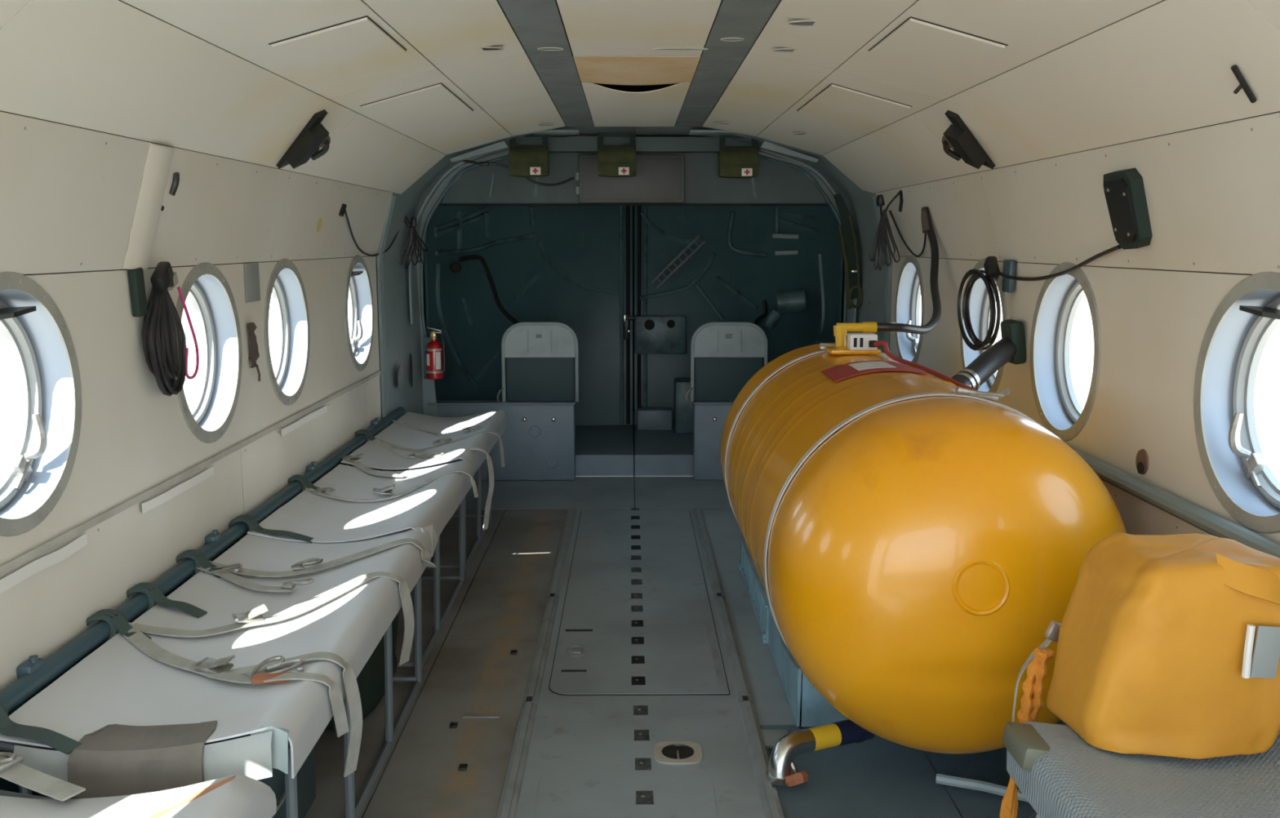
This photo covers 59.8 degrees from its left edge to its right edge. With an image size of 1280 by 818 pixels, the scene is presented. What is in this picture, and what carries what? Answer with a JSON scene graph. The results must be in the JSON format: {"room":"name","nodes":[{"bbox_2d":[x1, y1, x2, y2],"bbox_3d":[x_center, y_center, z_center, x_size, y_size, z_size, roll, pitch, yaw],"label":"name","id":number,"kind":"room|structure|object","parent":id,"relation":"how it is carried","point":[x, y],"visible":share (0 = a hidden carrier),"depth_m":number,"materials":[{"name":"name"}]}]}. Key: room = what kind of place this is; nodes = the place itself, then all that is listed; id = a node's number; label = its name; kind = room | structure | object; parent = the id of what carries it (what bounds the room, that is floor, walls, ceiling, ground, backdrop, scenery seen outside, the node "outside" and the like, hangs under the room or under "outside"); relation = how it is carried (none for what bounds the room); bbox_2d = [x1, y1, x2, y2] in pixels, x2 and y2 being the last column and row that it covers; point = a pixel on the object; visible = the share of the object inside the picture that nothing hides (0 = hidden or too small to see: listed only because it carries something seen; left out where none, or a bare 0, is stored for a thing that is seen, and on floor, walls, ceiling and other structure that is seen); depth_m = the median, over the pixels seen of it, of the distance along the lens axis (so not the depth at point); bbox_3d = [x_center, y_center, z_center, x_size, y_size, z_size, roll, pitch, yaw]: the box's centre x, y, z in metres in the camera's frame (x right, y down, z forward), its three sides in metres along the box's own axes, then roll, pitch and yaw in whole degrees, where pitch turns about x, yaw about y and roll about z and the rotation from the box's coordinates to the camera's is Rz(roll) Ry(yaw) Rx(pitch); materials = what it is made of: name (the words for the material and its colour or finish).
{"room":"aircraft cabin","nodes":[
{"label":"aircraft cabin","id":0,"kind":"room"},
{"bbox_2d":[0,110,392,792],"bbox_3d":[-1.141,0.226,1.996,0.123,1.500,6.700,0,9,0],"label":"wall","id":1,"kind":"structure","parent":0,"point":[141,491],"depth_m":2.63,"materials":[{"name":"beige plastic"}]},
{"bbox_2d":[0,271,81,536],"bbox_3d":[-1.209,-0.009,2.081,0.097,0.492,0.492,0,9,0],"label":"window","id":2,"kind":"structure","parent":1,"relation":"in","point":[37,473],"depth_m":2.24,"materials":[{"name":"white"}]},
{"bbox_2d":[123,143,179,269],"bbox_3d":[-1.125,-0.467,2.591,0.092,0.280,0.185,0,9,0],"label":"panel","id":3,"kind":"object","parent":1,"relation":"attached to","point":[148,208],"visible":1,"depth_m":2.54,"materials":[{"name":"beige plastic"}]},
{"bbox_2d":[128,261,199,396],"bbox_3d":[-1.142,-0.192,2.679,0.052,0.322,0.243,1,9,4],"label":"coiled cable","id":4,"kind":"object","parent":1,"relation":"attached to","point":[166,351],"visible":1,"depth_m":2.64,"materials":[{"name":"black rubber"}]},
{"bbox_2d":[0,406,404,714],"bbox_3d":[-1.154,0.346,3.126,0.045,0.064,4.700,0,9,0],"label":"tube","id":5,"kind":"object","parent":1,"relation":"attached to","point":[34,673],"visible":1,"depth_m":2.56,"materials":[{"name":"blue"}]},
{"bbox_2d":[0,703,81,754],"bbox_3d":[-1.063,0.541,1.905,0.226,0.073,0.068,1,9,5],"label":"strap","id":6,"kind":"object","parent":5,"relation":"attached to","point":[65,744],"visible":1,"depth_m":1.89,"materials":[{"name":"grey"}]},
{"bbox_2d":[85,608,151,647],"bbox_3d":[-1.116,0.470,2.383,0.148,0.073,0.069,1,9,6],"label":"knot","id":7,"kind":"object","parent":5,"relation":"attached to","point":[115,619],"visible":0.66,"depth_m":2.37,"materials":[{"name":"grey"}]},
{"bbox_2d":[126,582,207,617],"bbox_3d":[-1.094,0.442,2.569,0.195,0.073,0.068,1,9,5],"label":"knot","id":8,"kind":"object","parent":5,"relation":"attached to","point":[154,593],"visible":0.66,"depth_m":2.55,"materials":[{"name":"grey fabric"}]},
{"bbox_2d":[175,549,222,581],"bbox_3d":[-1.119,0.400,2.846,0.152,0.073,0.070,1,9,8],"label":"knot","id":9,"kind":"object","parent":5,"relation":"attached to","point":[200,558],"visible":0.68,"depth_m":2.83,"materials":[{"name":"grey fabric"}]},
{"bbox_2d":[228,514,313,542],"bbox_3d":[-1.060,0.345,3.213,0.251,0.073,0.066,0,9,2],"label":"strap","id":10,"kind":"object","parent":5,"relation":"attached to","point":[251,521],"visible":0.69,"depth_m":3.20,"materials":[{"name":"grey fabric"}]},
{"bbox_2d":[288,475,324,497],"bbox_3d":[-1.129,0.262,3.766,0.142,0.073,0.073,0,9,0],"label":"knot","id":11,"kind":"object","parent":5,"relation":"attached to","point":[305,482],"visible":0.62,"depth_m":3.75,"materials":[{"name":"grey fabric"}]},
{"bbox_2d":[355,429,382,444],"bbox_3d":[-1.134,0.126,4.675,0.155,0.073,0.071,1,9,9],"label":"strap","id":12,"kind":"object","parent":5,"relation":"attached to","point":[368,435],"visible":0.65,"depth_m":4.66,"materials":[{"name":"grey fabric"}]},
{"bbox_2d":[175,262,242,443],"bbox_3d":[-1.218,-0.153,3.041,0.097,0.492,0.492,0,9,0],"label":"window","id":13,"kind":"structure","parent":1,"relation":"in","point":[211,413],"depth_m":3.20,"materials":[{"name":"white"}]},
{"bbox_2d":[244,262,260,302],"bbox_3d":[-1.176,-0.384,3.381,0.003,0.115,0.125,0,9,0],"label":"placard","id":14,"kind":"object","parent":1,"relation":"attached to","point":[251,270],"visible":1,"depth_m":3.38,"materials":[{"name":"grey metal"}]},
{"bbox_2d":[247,322,260,381],"bbox_3d":[-1.167,-0.172,3.372,0.020,0.182,0.070,0,9,0],"label":"strap","id":15,"kind":"object","parent":1,"relation":"attached to","point":[254,356],"visible":1,"depth_m":3.36,"materials":[{"name":"brown fabric"}]},
{"bbox_2d":[263,258,310,405],"bbox_3d":[-1.224,-0.257,3.738,0.097,0.492,0.492,0,9,0],"label":"window","id":16,"kind":"structure","parent":1,"relation":"in","point":[288,377],"depth_m":3.90,"materials":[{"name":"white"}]},
{"bbox_2d":[316,217,322,232],"bbox_3d":[-1.150,-0.659,3.997,0.015,0.050,0.052,0,9,0],"label":"sticker","id":17,"kind":"object","parent":1,"relation":"attached to","point":[320,222],"visible":1,"depth_m":4.00,"materials":[{"name":"yellow paper"}]},
{"bbox_2d":[344,254,373,371],"bbox_3d":[-1.232,-0.406,4.727,0.097,0.492,0.492,0,9,0],"label":"window","id":18,"kind":"structure","parent":1,"relation":"in","point":[358,290],"depth_m":4.89,"materials":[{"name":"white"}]},
{"bbox_2d":[338,203,399,256],"bbox_3d":[-1.160,-0.760,4.796,0.054,0.208,1.171,0,9,-2],"label":"cable","id":19,"kind":"object","parent":1,"relation":"attached to","point":[343,210],"visible":1,"depth_m":4.47,"materials":[{"name":"black rubber"}]},
{"bbox_2d":[348,118,919,476],"bbox_3d":[-0.037,-0.612,6.576,2.610,2.400,3.012,0,9,0],"label":"frame","id":20,"kind":"structure","parent":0,"point":[788,175],"depth_m":5.73,"materials":[{"name":"black metal"}]},
{"bbox_2d":[398,215,427,269],"bbox_3d":[-1.086,-0.832,5.504,0.096,0.282,0.259,3,9,21],"label":"coiled cable","id":21,"kind":"object","parent":20,"relation":"attached to","point":[412,224],"visible":0.99,"depth_m":5.43,"materials":[{"name":"black rubber"}]},
{"bbox_2d":[422,326,445,379],"bbox_3d":[-1.066,-0.287,5.768,0.127,0.277,0.100,0,9,0],"label":"fire extinguisher","id":22,"kind":"object","parent":20,"relation":"attached to","point":[434,353],"visible":1,"depth_m":5.74,"materials":[{"name":"red paint"}]},
{"bbox_2d":[460,160,574,186],"bbox_3d":[-0.612,-1.168,5.505,0.575,0.130,0.049,-2,9,-11],"label":"loose cable","id":23,"kind":"object","parent":20,"relation":"hanging from","point":[480,163],"visible":0.76,"depth_m":5.50,"materials":[{"name":"black rubber"}]},
{"bbox_2d":[508,133,549,177],"bbox_3d":[-0.532,-1.220,5.334,0.187,0.210,0.138,0,9,0],"label":"pouch","id":24,"kind":"object","parent":20,"relation":"hanging from","point":[524,160],"visible":0.9,"depth_m":5.29,"materials":[{"name":"green fabric"}]},
{"bbox_2d":[424,195,634,425],"bbox_3d":[-0.673,-0.605,6.653,1.559,1.543,0.500,-6,11,-36],"label":"door","id":25,"kind":"structure","parent":20,"relation":"in","point":[489,269],"depth_m":6.82,"materials":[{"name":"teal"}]},
{"bbox_2d":[596,132,635,177],"bbox_3d":[-0.112,-1.220,5.338,0.187,0.210,0.138,0,9,0],"label":"pouch","id":26,"kind":"object","parent":20,"relation":"hanging from","point":[613,160],"visible":1,"depth_m":5.30,"materials":[{"name":"green fabric"}]},
{"bbox_2d":[575,155,684,203],"bbox_3d":[-0.052,-1.180,5.721,0.557,0.240,0.085,0,9,0],"label":"access panel","id":27,"kind":"object","parent":20,"relation":"attached to","point":[658,179],"visible":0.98,"depth_m":5.68,"materials":[{"name":"grey metal"}]},
{"bbox_2d":[718,135,759,177],"bbox_3d":[0.473,-1.216,5.344,0.187,0.210,0.138,0,9,0],"label":"pouch","id":28,"kind":"object","parent":20,"relation":"hanging from","point":[734,162],"visible":0.88,"depth_m":5.30,"materials":[{"name":"green fabric"}]},
{"bbox_2d":[634,194,843,433],"bbox_3d":[0.582,-0.604,6.643,1.557,1.543,0.555,6,10,34],"label":"door","id":29,"kind":"structure","parent":20,"relation":"in","point":[778,269],"depth_m":6.84,"materials":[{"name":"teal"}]},
{"bbox_2d":[833,192,862,308],"bbox_3d":[1.036,-0.784,5.535,0.156,0.569,0.038,0,9,0],"label":"bundle","id":30,"kind":"object","parent":20,"relation":"hanging from","point":[847,235],"visible":1,"depth_m":5.53,"materials":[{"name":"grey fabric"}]},
{"bbox_2d":[0,0,1279,194],"bbox_3d":[0.003,-0.675,1.880,2.216,0.336,6.718,0,9,0],"label":"ceiling","id":31,"kind":"structure","parent":0,"point":[871,85],"depth_m":2.64,"materials":[{"name":"beige"}]},
{"bbox_2d":[275,109,330,168],"bbox_3d":[-0.974,-0.795,3.299,0.232,0.164,0.112,7,11,41],"label":"lamp","id":32,"kind":"object","parent":31,"relation":"attached to","point":[313,136],"visible":1,"depth_m":3.26,"materials":[{"name":"black plastic"}]},
{"bbox_2d":[314,134,330,153],"bbox_3d":[-0.967,-0.793,3.323,0.075,0.066,0.056,3,9,19],"label":"bulb","id":33,"kind":"object","parent":32,"relation":"on","point":[325,144],"depth_m":3.31,"materials":[{"name":"black plastic"}]},
{"bbox_2d":[942,110,995,168],"bbox_3d":[0.956,-0.797,3.316,0.232,0.164,0.113,-8,11,-42],"label":"lamp","id":34,"kind":"object","parent":31,"relation":"attached to","point":[957,136],"visible":1,"depth_m":3.27,"materials":[{"name":"black plastic"}]},
{"bbox_2d":[942,135,957,153],"bbox_3d":[0.948,-0.795,3.339,0.074,0.067,0.056,-3,9,-20],"label":"handle","id":35,"kind":"object","parent":34,"relation":"on","point":[947,144],"depth_m":3.33,"materials":[{"name":"black plastic"}]},
{"bbox_2d":[1231,64,1256,102],"bbox_3d":[1.024,-0.555,1.905,0.078,0.058,0.028,-6,10,-34],"label":"handle","id":36,"kind":"object","parent":31,"relation":"attached to","point":[1243,84],"depth_m":1.90,"materials":[{"name":"black plastic"}]},
{"bbox_2d":[304,476,1066,817],"bbox_3d":[0.000,0.929,2.449,2.400,0.060,7.368,0,9,0],"label":"floor","id":37,"kind":"structure","parent":0,"point":[600,651],"depth_m":3.13,"materials":[{"name":"grey metal"}]},
{"bbox_2d":[0,773,276,817],"bbox_3d":[-0.846,0.848,1.360,0.522,0.459,0.954,0,9,0],"label":"bench","id":38,"kind":"object","parent":37,"relation":"on","point":[233,796],"visible":0.99,"depth_m":1.69,"materials":[{"name":"fabric"}]},
{"bbox_2d":[0,751,85,801],"bbox_3d":[-0.993,0.572,1.773,0.265,0.034,0.045,4,9,24],"label":"belt","id":39,"kind":"object","parent":38,"relation":"on","point":[11,770],"visible":1,"depth_m":1.76,"materials":[{"name":"fabric"}]},
{"bbox_2d":[31,733,315,817],"bbox_3d":[-0.909,0.794,2.265,0.388,0.288,0.560,0,9,0],"label":"storage box","id":40,"kind":"object","parent":37,"relation":"on","point":[305,776],"visible":0.09,"depth_m":2.42,"materials":[{"name":"grey metal"}]},
{"bbox_2d":[0,527,431,817],"bbox_3d":[-0.855,0.667,2.562,0.524,0.460,1.358,0,9,0],"label":"bench","id":41,"kind":"object","parent":37,"relation":"on","point":[142,723],"visible":0.82,"depth_m":2.16,"materials":[{"name":"fabric"}]},
{"bbox_2d":[116,622,362,777],"bbox_3d":[-0.866,0.607,2.280,0.587,0.263,0.155,3,9,17],"label":"belt","id":42,"kind":"object","parent":41,"relation":"on","point":[208,667],"visible":0.94,"depth_m":2.24,"materials":[{"name":"fabric"}]},
{"bbox_2d":[195,563,314,591],"bbox_3d":[-0.969,0.419,2.787,0.335,0.036,0.086,4,9,26],"label":"belt","id":43,"kind":"object","parent":41,"relation":"on","point":[287,586],"visible":1,"depth_m":2.76,"materials":[{"name":"fabric"}]},
{"bbox_2d":[133,571,414,665],"bbox_3d":[-0.818,0.553,2.586,0.669,0.239,0.123,-7,11,-38],"label":"belt","id":44,"kind":"object","parent":41,"relation":"on","point":[253,617],"visible":1,"depth_m":2.57,"materials":[{"name":"fabric"}]},
{"bbox_2d":[210,655,349,737],"bbox_3d":[-0.701,0.558,2.147,0.271,0.140,0.103,0,9,0],"label":"belt","id":45,"kind":"object","parent":41,"relation":"on","point":[257,676],"visible":1,"depth_m":2.13,"materials":[{"name":"fabric"}]},
{"bbox_2d":[209,538,435,577],"bbox_3d":[-0.836,0.417,2.938,0.605,0.083,0.115,-3,9,-20],"label":"belt","id":46,"kind":"object","parent":41,"relation":"on","point":[298,568],"visible":0.99,"depth_m":2.93,"materials":[{"name":"fabric"}]},
{"bbox_2d":[247,460,472,667],"bbox_3d":[-0.863,0.492,3.712,0.528,0.466,1.031,0,9,0],"label":"bench","id":47,"kind":"object","parent":37,"relation":"on","point":[429,507],"visible":0.84,"depth_m":3.59,"materials":[{"name":"fabric"}]},
{"bbox_2d":[342,453,407,477],"bbox_3d":[-1.006,0.206,4.153,0.378,0.050,0.079,8,11,41],"label":"belt","id":48,"kind":"object","parent":47,"relation":"on","point":[354,460],"visible":1,"depth_m":4.17,"materials":[{"name":"fabric"}]},
{"bbox_2d":[304,470,478,501],"bbox_3d":[-0.828,0.296,3.812,0.617,0.104,0.212,-4,9,-25],"label":"belt","id":49,"kind":"object","parent":47,"relation":"on","point":[385,491],"visible":1,"depth_m":3.76,"materials":[{"name":"fabric"}]},
{"bbox_2d":[324,613,398,729],"bbox_3d":[-0.805,0.658,3.057,0.238,0.324,0.494,0,9,0],"label":"canvas bag","id":50,"kind":"object","parent":37,"relation":"on","point":[371,680],"visible":0.06,"depth_m":2.93,"materials":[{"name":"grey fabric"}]},
{"bbox_2d":[340,408,506,571],"bbox_3d":[-0.894,0.318,4.874,0.487,0.464,1.281,0,9,0],"label":"bench","id":51,"kind":"object","parent":37,"relation":"on","point":[375,455],"visible":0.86,"depth_m":4.74,"materials":[{"name":"fabric"}]},
{"bbox_2d":[368,438,494,530],"bbox_3d":[-0.903,0.307,4.514,0.624,0.333,0.204,4,9,26],"label":"belt","id":52,"kind":"object","parent":51,"relation":"on","point":[398,452],"visible":0.94,"depth_m":4.45,"materials":[{"name":"fabric"}]},
{"bbox_2d":[391,420,480,434],"bbox_3d":[-0.939,0.083,5.013,0.498,0.042,0.082,4,10,27],"label":"belt","id":53,"kind":"object","parent":51,"relation":"on","point":[474,427],"visible":1,"depth_m":4.99,"materials":[{"name":"fabric"}]},
{"bbox_2d":[374,431,504,467],"bbox_3d":[-0.854,0.196,4.696,0.582,0.160,0.206,-2,9,-12],"label":"belt","id":54,"kind":"object","parent":51,"relation":"on","point":[447,440],"visible":0.98,"depth_m":4.70,"materials":[{"name":"fabric"}]},
{"bbox_2d":[448,722,457,728],"bbox_3d":[-0.494,0.838,2.953,0.020,0.006,0.028,0,9,0],"label":"socket","id":55,"kind":"object","parent":37,"relation":"attached to","point":[451,725],"depth_m":2.94,"materials":[{"name":"black metal"}]},
{"bbox_2d":[457,764,467,770],"bbox_3d":[-0.432,0.874,2.716,0.020,0.006,0.028,0,9,0],"label":"socket","id":56,"kind":"object","parent":37,"relation":"attached to","point":[460,766],"depth_m":2.71,"materials":[{"name":"black metal"}]},
{"bbox_2d":[427,400,575,479],"bbox_3d":[-0.736,0.169,5.995,0.780,0.423,0.115,0,9,0],"label":"box","id":57,"kind":"object","parent":37,"relation":"on","point":[538,438],"visible":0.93,"depth_m":5.95,"materials":[{"name":"silver metal"}]},
{"bbox_2d":[496,322,578,401],"bbox_3d":[-0.544,-0.248,5.908,0.435,0.424,0.051,0,9,0],"label":"seat","id":58,"kind":"object","parent":57,"relation":"on","point":[540,357],"visible":1,"depth_m":5.92,"materials":[{"name":"grey"}]},
{"bbox_2d":[510,649,517,654],"bbox_3d":[-0.394,0.759,3.478,0.020,0.006,0.028,0,9,0],"label":"socket","id":59,"kind":"object","parent":37,"relation":"attached to","point":[512,651],"depth_m":3.47,"materials":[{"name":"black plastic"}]},
{"bbox_2d":[693,400,733,479],"bbox_3d":[0.674,0.167,6.007,0.780,0.423,0.115,0,9,0],"label":"box","id":60,"kind":"object","parent":37,"relation":"on","point":[709,417],"visible":0.34,"depth_m":5.96,"materials":[{"name":"silver metal"}]},
{"bbox_2d":[685,321,768,401],"bbox_3d":[0.461,-0.250,5.917,0.435,0.424,0.051,0,9,0],"label":"folding chair","id":61,"kind":"object","parent":60,"relation":"on","point":[727,355],"visible":0.95,"depth_m":5.92,"materials":[{"name":"metal"}]},
{"bbox_2d":[737,540,848,726],"bbox_3d":[0.670,0.633,3.653,0.561,0.202,1.465,0,9,0],"label":"cradle","id":62,"kind":"object","parent":37,"relation":"on","point":[808,707],"visible":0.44,"depth_m":3.13,"materials":[{"name":"grey metal"}]},
{"bbox_2d":[720,321,1127,754],"bbox_3d":[0.705,0.237,3.263,0.822,0.911,1.988,0,9,0],"label":"fuel tank","id":63,"kind":"object","parent":62,"relation":"on","point":[913,536],"visible":0.93,"depth_m":2.36,"materials":[{"name":"yellow metal"}]},
{"bbox_2d":[876,206,941,333],"bbox_3d":[1.000,-0.502,3.947,0.160,0.443,0.700,4,9,25],"label":"hose","id":64,"kind":"object","parent":63,"relation":"attached to","point":[927,228],"visible":1,"depth_m":4.02,"materials":[{"name":"black rubber"}]},
{"bbox_2d":[949,319,1026,390],"bbox_3d":[1.025,-0.139,3.269,0.103,0.226,0.442,7,11,41],"label":"hose","id":65,"kind":"object","parent":63,"relation":"attached to","point":[1011,348],"visible":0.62,"depth_m":3.29,"materials":[{"name":"black rubber"}]},
{"bbox_2d":[1000,319,1026,364],"bbox_3d":[1.136,-0.205,3.387,0.060,0.132,0.100,0,9,0],"label":"pipe fitting","id":66,"kind":"object","parent":65,"relation":"attached to","point":[1012,331],"depth_m":3.34,"materials":[{"name":"green plastic"}]},
{"bbox_2d":[765,719,875,786],"bbox_3d":[0.434,0.822,2.685,0.302,0.114,0.100,-6,11,-36],"label":"pipe","id":67,"kind":"object","parent":37,"relation":"on","point":[843,732],"visible":0.95,"depth_m":2.65,"materials":[{"name":"silver metal"}]},
{"bbox_2d":[936,773,1028,802],"bbox_3d":[0.801,0.877,2.580,0.226,0.024,0.033,4,9,26],"label":"bar","id":68,"kind":"object","parent":37,"relation":"on","point":[984,786],"visible":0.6,"depth_m":2.58,"materials":[{"name":"grey metal"}]},
{"bbox_2d":[1000,647,1054,817],"bbox_3d":[0.712,0.698,2.081,0.125,0.503,0.042,-6,10,-34],"label":"rope","id":69,"kind":"object","parent":37,"relation":"on","point":[1037,670],"visible":0.74,"depth_m":2.06,"materials":[{"name":"orange"}]},
{"bbox_2d":[1011,620,1061,721],"bbox_3d":[0.734,0.499,2.096,0.106,0.212,0.058,-2,9,-16],"label":"strap","id":70,"kind":"object","parent":69,"relation":"attached to","point":[1051,633],"visible":0.77,"depth_m":2.08,"materials":[{"name":"fabric"}]},
{"bbox_2d":[1001,721,1279,817],"bbox_3d":[0.872,0.827,1.484,0.505,0.465,1.075,0,9,0],"label":"bench","id":71,"kind":"object","parent":37,"relation":"on","point":[1060,775],"visible":0.73,"depth_m":1.74,"materials":[{"name":"fabric"}]},
{"bbox_2d":[1046,532,1279,759],"bbox_3d":[0.891,0.381,1.868,0.338,0.325,0.254,0,9,0],"label":"bag","id":72,"kind":"object","parent":71,"relation":"on","point":[1168,645],"visible":1,"depth_m":1.78,"materials":[{"name":"orange"}]},
{"bbox_2d":[875,111,1279,557],"bbox_3d":[1.146,0.224,2.015,0.106,1.500,6.700,0,9,0],"label":"wall","id":73,"kind":"structure","parent":0,"point":[1212,192],"depth_m":2.60,"materials":[{"name":"beige"}]},
{"bbox_2d":[869,190,926,270],"bbox_3d":[1.060,-0.741,4.637,0.139,0.334,0.760,0,9,0],"label":"coiled cable","id":74,"kind":"object","parent":73,"relation":"attached to","point":[882,239],"visible":0.96,"depth_m":4.75,"materials":[{"name":"black rubber"}]},
{"bbox_2d":[894,254,924,363],"bbox_3d":[1.191,-0.409,4.747,0.097,0.492,0.492,0,9,0],"label":"window","id":75,"kind":"structure","parent":73,"relation":"in","point":[910,287],"depth_m":4.91,"materials":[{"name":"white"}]},
{"bbox_2d":[960,257,1007,392],"bbox_3d":[1.199,-0.260,3.758,0.097,0.492,0.492,0,9,0],"label":"window","id":76,"kind":"structure","parent":73,"relation":"in","point":[980,306],"depth_m":3.93,"materials":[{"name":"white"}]},
{"bbox_2d":[957,256,1016,350],"bbox_3d":[1.106,-0.338,3.567,0.071,0.301,0.277,-2,9,-10],"label":"coiled cable","id":77,"kind":"object","parent":73,"relation":"attached to","point":[991,267],"visible":1,"depth_m":3.51,"materials":[{"name":"black rubber"}]},
{"bbox_2d":[1030,262,1101,441],"bbox_3d":[1.205,-0.156,3.061,0.097,0.492,0.492,0,9,0],"label":"window","id":78,"kind":"structure","parent":73,"relation":"in","point":[1060,411],"depth_m":3.21,"materials":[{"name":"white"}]},
{"bbox_2d":[998,168,1152,280],"bbox_3d":[1.111,-0.473,2.983,0.077,0.277,1.021,0,9,0],"label":"control box","id":79,"kind":"object","parent":73,"relation":"attached to","point":[1124,191],"visible":1,"depth_m":2.52,"materials":[{"name":"black plastic"}]},
{"bbox_2d":[1135,448,1148,474],"bbox_3d":[1.163,0.123,2.587,0.010,0.060,0.060,0,9,0],"label":"plug","id":80,"kind":"object","parent":73,"relation":"attached to","point":[1142,458],"visible":1,"depth_m":2.58,"materials":[{"name":"brown"}]},
{"bbox_2d":[1193,271,1279,533],"bbox_3d":[1.214,-0.012,2.102,0.097,0.492,0.492,0,9,0],"label":"window","id":81,"kind":"structure","parent":73,"relation":"in","point":[1237,470],"depth_m":2.26,"materials":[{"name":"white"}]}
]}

